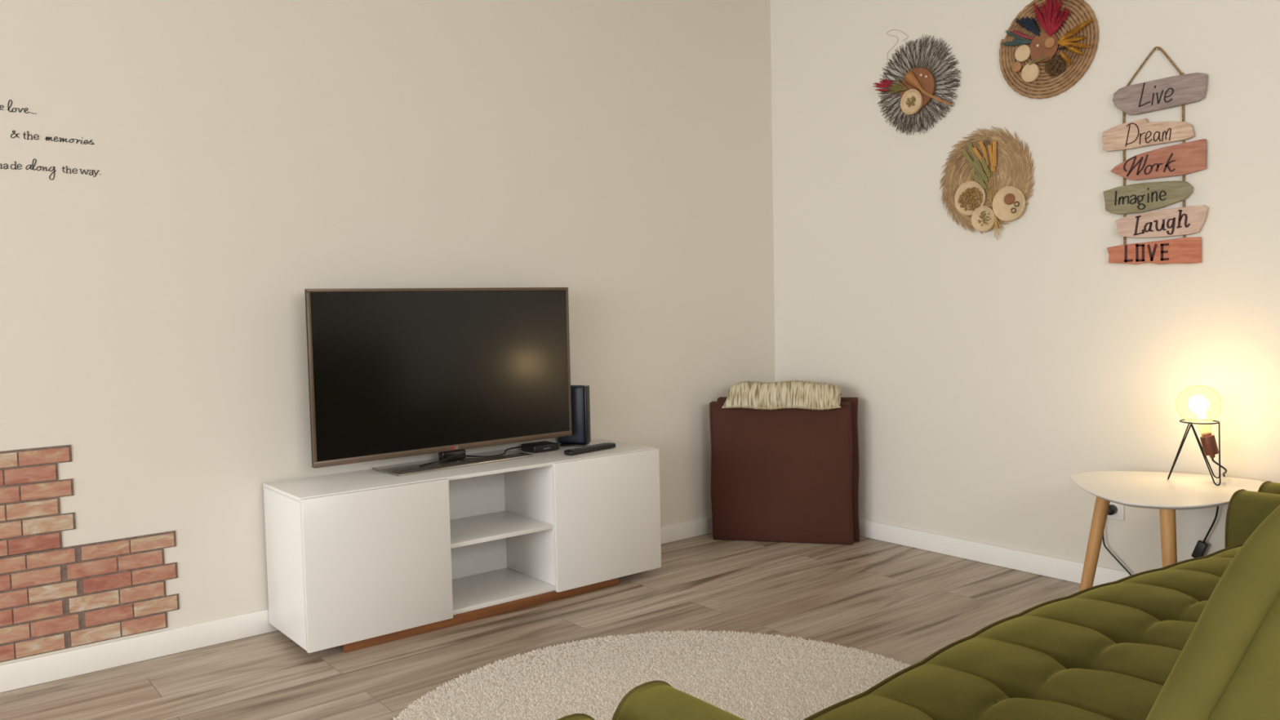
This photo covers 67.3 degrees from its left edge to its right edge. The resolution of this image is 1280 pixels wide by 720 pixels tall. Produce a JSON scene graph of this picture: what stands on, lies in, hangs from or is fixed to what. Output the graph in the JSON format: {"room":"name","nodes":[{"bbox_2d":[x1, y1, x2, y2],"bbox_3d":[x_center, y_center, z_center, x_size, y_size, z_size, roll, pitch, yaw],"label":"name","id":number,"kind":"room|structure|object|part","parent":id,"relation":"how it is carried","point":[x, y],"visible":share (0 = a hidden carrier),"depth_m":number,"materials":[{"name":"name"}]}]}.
{"room":"living room","nodes":[
{"label":"living room","id":0,"kind":"room"},
{"bbox_2d":[0,0,775,665],"bbox_3d":[-3.095,-0.275,1.812,9.800,2.620,0.150,-4,4,-39],"label":"wall","id":1,"kind":"structure","parent":0,"point":[249,156],"depth_m":3.28,"materials":[{"name":"beige paint"}]},
{"bbox_2d":[0,444,75,557],"bbox_3d":[-1.934,0.421,2.672,0.631,0.305,0.004,-4,4,-39],"label":"sticker","id":2,"kind":"object","parent":1,"relation":"attached to","point":[31,489],"visible":1,"depth_m":2.80,"materials":[{"name":"red brick"}]},
{"bbox_2d":[0,545,81,662],"bbox_3d":[-1.927,0.724,2.689,0.631,0.305,0.004,-4,4,-39],"label":"sticker","id":3,"kind":"object","parent":1,"relation":"attached to","point":[33,590],"visible":1,"depth_m":2.81,"materials":[{"name":"red brick"}]},
{"bbox_2d":[0,99,100,180],"bbox_3d":[-1.721,-0.636,2.804,0.258,0.221,0.001,-4,4,-39],"label":"wall lettering","id":4,"kind":"object","parent":1,"relation":"attached to","point":[24,110],"depth_m":2.79,"materials":[{"name":"black plastic"}]},
{"bbox_2d":[62,530,179,648],"bbox_3d":[-1.590,0.701,2.959,0.312,0.305,0.004,-4,4,-39],"label":"sticker","id":5,"kind":"object","parent":1,"relation":"attached to","point":[122,592],"visible":1,"depth_m":2.96,"materials":[{"name":"red brick"}]},
{"bbox_2d":[0,515,712,693],"bbox_3d":[-3.017,0.996,1.821,9.500,0.078,0.012,-4,4,-39],"label":"baseboard","id":6,"kind":"structure","parent":1,"relation":"attached to","point":[53,667],"depth_m":3.00,"materials":[{"name":"white paint"}]},
{"bbox_2d":[0,533,1093,719],"bbox_3d":[-1.454,1.173,-0.117,9.800,0.120,5.300,-4,4,-39],"label":"floor","id":7,"kind":"structure","parent":0,"point":[905,604],"depth_m":3.17,"materials":[{"name":"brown wood"}]},
{"bbox_2d":[262,439,661,653],"bbox_3d":[-0.584,0.631,3.508,1.408,0.508,0.369,-4,4,-39],"label":"tv cabinet","id":8,"kind":"object","parent":7,"relation":"on","point":[356,560],"visible":0.94,"depth_m":3.29,"materials":[{"name":"white paint"}]},
{"bbox_3d":[-1.133,0.657,3.081,0.016,0.460,0.350,-4,4,-39],"label":"panel","id":9,"kind":"part","parent":8,"relation":"part of","materials":[{"name":"white paint"}]},
{"bbox_3d":[-0.831,0.647,3.084,0.491,0.474,0.017,-4,4,-39],"label":"door","id":10,"kind":"part","parent":8,"relation":"part of","materials":[{"name":"white paint"}]},
{"bbox_2d":[304,287,572,475],"bbox_3d":[-0.684,0.058,3.507,1.053,0.640,0.202,-4,4,-42],"label":"television","id":11,"kind":"object","parent":8,"relation":"on","point":[393,372],"visible":0.99,"depth_m":3.46,"materials":[{"name":"black plastic"}]},
{"bbox_2d":[418,445,523,466],"bbox_3d":[-0.617,0.350,3.583,0.496,0.028,0.093,-4,4,-41],"label":"cable","id":12,"kind":"object","parent":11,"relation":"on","point":[453,455],"visible":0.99,"depth_m":3.58,"materials":[{"name":"black plastic"}]},
{"bbox_3d":[-0.595,0.384,3.502,1.408,0.013,0.350,-4,4,-39],"label":"panel","id":13,"kind":"part","parent":8,"relation":"part of","materials":[{"name":"white paint"}]},
{"bbox_3d":[-0.698,0.615,3.649,1.375,0.461,0.005,-4,4,-39],"label":"panel","id":14,"kind":"part","parent":8,"relation":"part of","materials":[{"name":"white paint"}]},
{"bbox_2d":[449,510,553,548],"bbox_3d":[-0.590,0.615,3.513,0.427,0.016,0.340,-4,4,-39],"label":"shelf","id":15,"kind":"object","parent":8,"relation":"attached to","point":[474,526],"depth_m":3.52,"materials":[{"name":"white paint"}]},
{"bbox_3d":[-0.583,0.843,3.526,1.375,0.016,0.344,-4,4,-39],"label":"panel","id":16,"kind":"part","parent":8,"relation":"part of","materials":[{"name":"white paint"}]},
{"bbox_2d":[521,440,559,453],"bbox_3d":[-0.393,0.343,3.788,0.115,0.028,0.101,-4,4,-39],"label":"box","id":17,"kind":"object","parent":8,"relation":"on","point":[544,446],"visible":1,"depth_m":3.76,"materials":[{"name":"black plastic"}]},
{"bbox_2d":[558,385,591,446],"bbox_3d":[-0.271,0.225,3.917,0.127,0.242,0.076,0,3,13],"label":"router","id":18,"kind":"object","parent":8,"relation":"on","point":[580,394],"visible":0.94,"depth_m":3.89,"materials":[{"name":"black plastic"}]},
{"bbox_2d":[564,442,615,455],"bbox_3d":[-0.193,0.344,3.740,0.044,0.020,0.250,2,4,41],"label":"remote control","id":19,"kind":"object","parent":8,"relation":"on","point":[572,451],"visible":1,"depth_m":3.71,"materials":[{"name":"black plastic"}]},
{"bbox_3d":[-0.117,0.599,3.656,0.493,0.474,0.017,-4,4,-39],"label":"door","id":20,"kind":"part","parent":8,"relation":"part of","materials":[{"name":"white paint"}]},
{"bbox_2d":[393,628,911,719],"bbox_3d":[0.136,0.929,2.332,1.597,0.018,1.597,1,4,38],"label":"round rug","id":21,"kind":"object","parent":7,"relation":"on","point":[747,676],"visible":0.79,"depth_m":2.74,"materials":[{"name":"beige carpet"}]},
{"bbox_2d":[709,396,859,544],"bbox_3d":[0.651,0.491,4.338,0.656,0.639,0.136,0,3,14],"label":"storage basket","id":22,"kind":"object","parent":7,"relation":"on","point":[787,474],"visible":0.84,"depth_m":4.27,"materials":[{"name":"brown fabric"}]},
{"bbox_2d":[721,380,843,409],"bbox_3d":[0.641,0.154,4.306,0.522,0.119,0.228,0,3,14],"label":"blanket","id":23,"kind":"object","parent":22,"relation":"on","point":[802,394],"visible":1,"depth_m":4.23,"materials":[{"name":"fabric"}]},
{"bbox_2d":[556,480,1279,719],"bbox_3d":[1.163,0.497,1.746,2.635,0.902,0.982,-4,4,-39],"label":"sofa","id":24,"kind":"object","parent":7,"relation":"on","point":[1196,638],"visible":1,"depth_m":1.61,"materials":[{"name":"green fabric"}]},
{"bbox_2d":[813,546,1241,719],"bbox_3d":[1.054,0.593,1.853,1.960,0.135,0.647,-4,4,-39],"label":"seat cushion","id":25,"kind":"object","parent":24,"relation":"on","point":[1107,651],"depth_m":1.75,"materials":[{"name":"green fabric"}]},
{"bbox_2d":[1146,504,1279,719],"bbox_3d":[1.291,0.326,1.581,1.812,0.510,0.266,-4,4,-39],"label":"cushion","id":26,"kind":"object","parent":24,"relation":"on","point":[1228,668],"depth_m":0.98,"materials":[{"name":"green fabric"}]},
{"bbox_2d":[1070,471,1264,591],"bbox_3d":[1.624,0.631,3.049,0.625,0.472,0.526,-4,4,-39],"label":"side table","id":27,"kind":"object","parent":7,"relation":"on","point":[1146,490],"visible":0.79,"depth_m":2.99,"materials":[{"name":"white paint"}]},
{"bbox_3d":[1.420,0.643,3.027,0.112,0.459,0.041,0,3,18],"label":"leg","id":28,"kind":"part","parent":27,"relation":"part of","materials":[{"name":"brown wood"}]},
{"bbox_2d":[1102,385,1226,575],"bbox_3d":[1.735,0.463,3.235,0.251,0.784,0.461,-4,4,-39],"label":"table lamp","id":29,"kind":"object","parent":27,"relation":"on","point":[1198,404],"visible":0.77,"depth_m":3.05,"materials":[{"name":"black metal"}]},
{"bbox_3d":[1.818,0.571,3.295,0.157,0.556,0.454,-2,3,-18],"label":"power cord","id":30,"kind":"part","parent":29,"relation":"part of","materials":[{"name":"black plastic"}]},
{"bbox_3d":[1.776,0.290,3.083,0.148,0.195,0.150,1,4,30],"label":"wire frame","id":31,"kind":"part","parent":29,"relation":"part of","materials":[{"name":"black metal"}]},
{"bbox_3d":[1.776,0.161,3.059,0.127,0.162,0.127,-4,4,-39],"label":"bulb","id":32,"kind":"part","parent":29,"relation":"part of","materials":[{"name":"clear glass"}]},
{"bbox_2d":[1191,540,1208,557],"bbox_3d":[1.882,0.640,3.234,0.018,0.068,0.049,-4,4,-39],"label":"switch","id":33,"kind":"object","parent":29,"relation":"attached to","point":[1201,547],"depth_m":3.23,"materials":[{"name":"black plastic"}]},
{"bbox_2d":[1200,432,1218,457],"bbox_3d":[1.805,0.270,3.049,0.052,0.082,0.041,1,4,31],"label":"socket","id":34,"kind":"object","parent":29,"relation":"attached to","point":[1210,447],"depth_m":3.03,"materials":[{"name":"brown"}]},
{"bbox_3d":[1.522,0.656,2.756,0.041,0.458,0.105,-1,3,8],"label":"leg","id":35,"kind":"part","parent":27,"relation":"part of","materials":[{"name":"brown wood"}]},
{"bbox_2d":[770,0,1279,573],"bbox_3d":[2.325,-0.446,2.757,0.150,2.620,5.150,-4,4,-39],"label":"wall","id":36,"kind":"structure","parent":0,"point":[985,373],"depth_m":3.71,"materials":[{"name":"beige paint"}]},
{"bbox_2d":[873,29,960,135],"bbox_3d":[1.146,-1.175,4.009,0.051,0.465,0.414,-4,4,-39],"label":"wall decoration","id":37,"kind":"object","parent":36,"relation":"attached to","point":[917,88],"visible":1,"depth_m":4.00,"materials":[{"name":"grey plant"}]},
{"bbox_2d":[900,88,923,115],"bbox_3d":[1.134,-1.078,4.017,0.019,0.103,0.103,-4,4,-39],"label":"bowl","id":38,"kind":"object","parent":37,"relation":"on","point":[912,100],"depth_m":4.02,"materials":[{"name":"beige wood"}]},
{"bbox_3d":[1.194,-1.096,3.938,0.008,0.140,0.181,-4,4,-39],"label":"stem","id":39,"kind":"part","parent":37,"relation":"part of","materials":[{"name":"beige wood"}]},
{"bbox_2d":[938,125,1035,239],"bbox_3d":[1.351,-0.694,3.793,0.049,0.449,0.415,-4,4,-39],"label":"wall decoration","id":40,"kind":"object","parent":36,"relation":"attached to","point":[986,182],"visible":1,"depth_m":3.77,"materials":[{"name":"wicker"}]},
{"bbox_2d":[858,518,1135,586],"bbox_3d":[2.246,0.824,2.833,0.012,0.078,4.988,-4,4,-39],"label":"baseboard","id":41,"kind":"structure","parent":36,"relation":"attached to","point":[1038,564],"depth_m":3.88,"materials":[{"name":"white paint"}]},
{"bbox_2d":[999,0,1098,98],"bbox_3d":[1.500,-1.165,3.566,0.047,0.380,0.388,-4,4,-39],"label":"wall decoration","id":42,"kind":"object","parent":36,"relation":"attached to","point":[1032,39],"visible":1,"depth_m":3.55,"materials":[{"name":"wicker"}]},
{"bbox_2d":[1106,502,1124,520],"bbox_3d":[1.711,0.539,3.479,0.010,0.075,0.078,-4,4,-39],"label":"wall outlet","id":43,"kind":"object","parent":36,"relation":"attached to","point":[1119,515],"visible":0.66,"depth_m":3.46,"materials":[{"name":"white paint"}]},
{"bbox_2d":[1102,46,1208,264],"bbox_3d":[1.764,-0.698,3.300,0.022,0.742,0.350,-4,4,-39],"label":"hanging sign","id":44,"kind":"object","parent":36,"relation":"attached to","point":[1184,158],"visible":1,"depth_m":3.29,"materials":[{"name":"multicoloured wood"}]}
]}

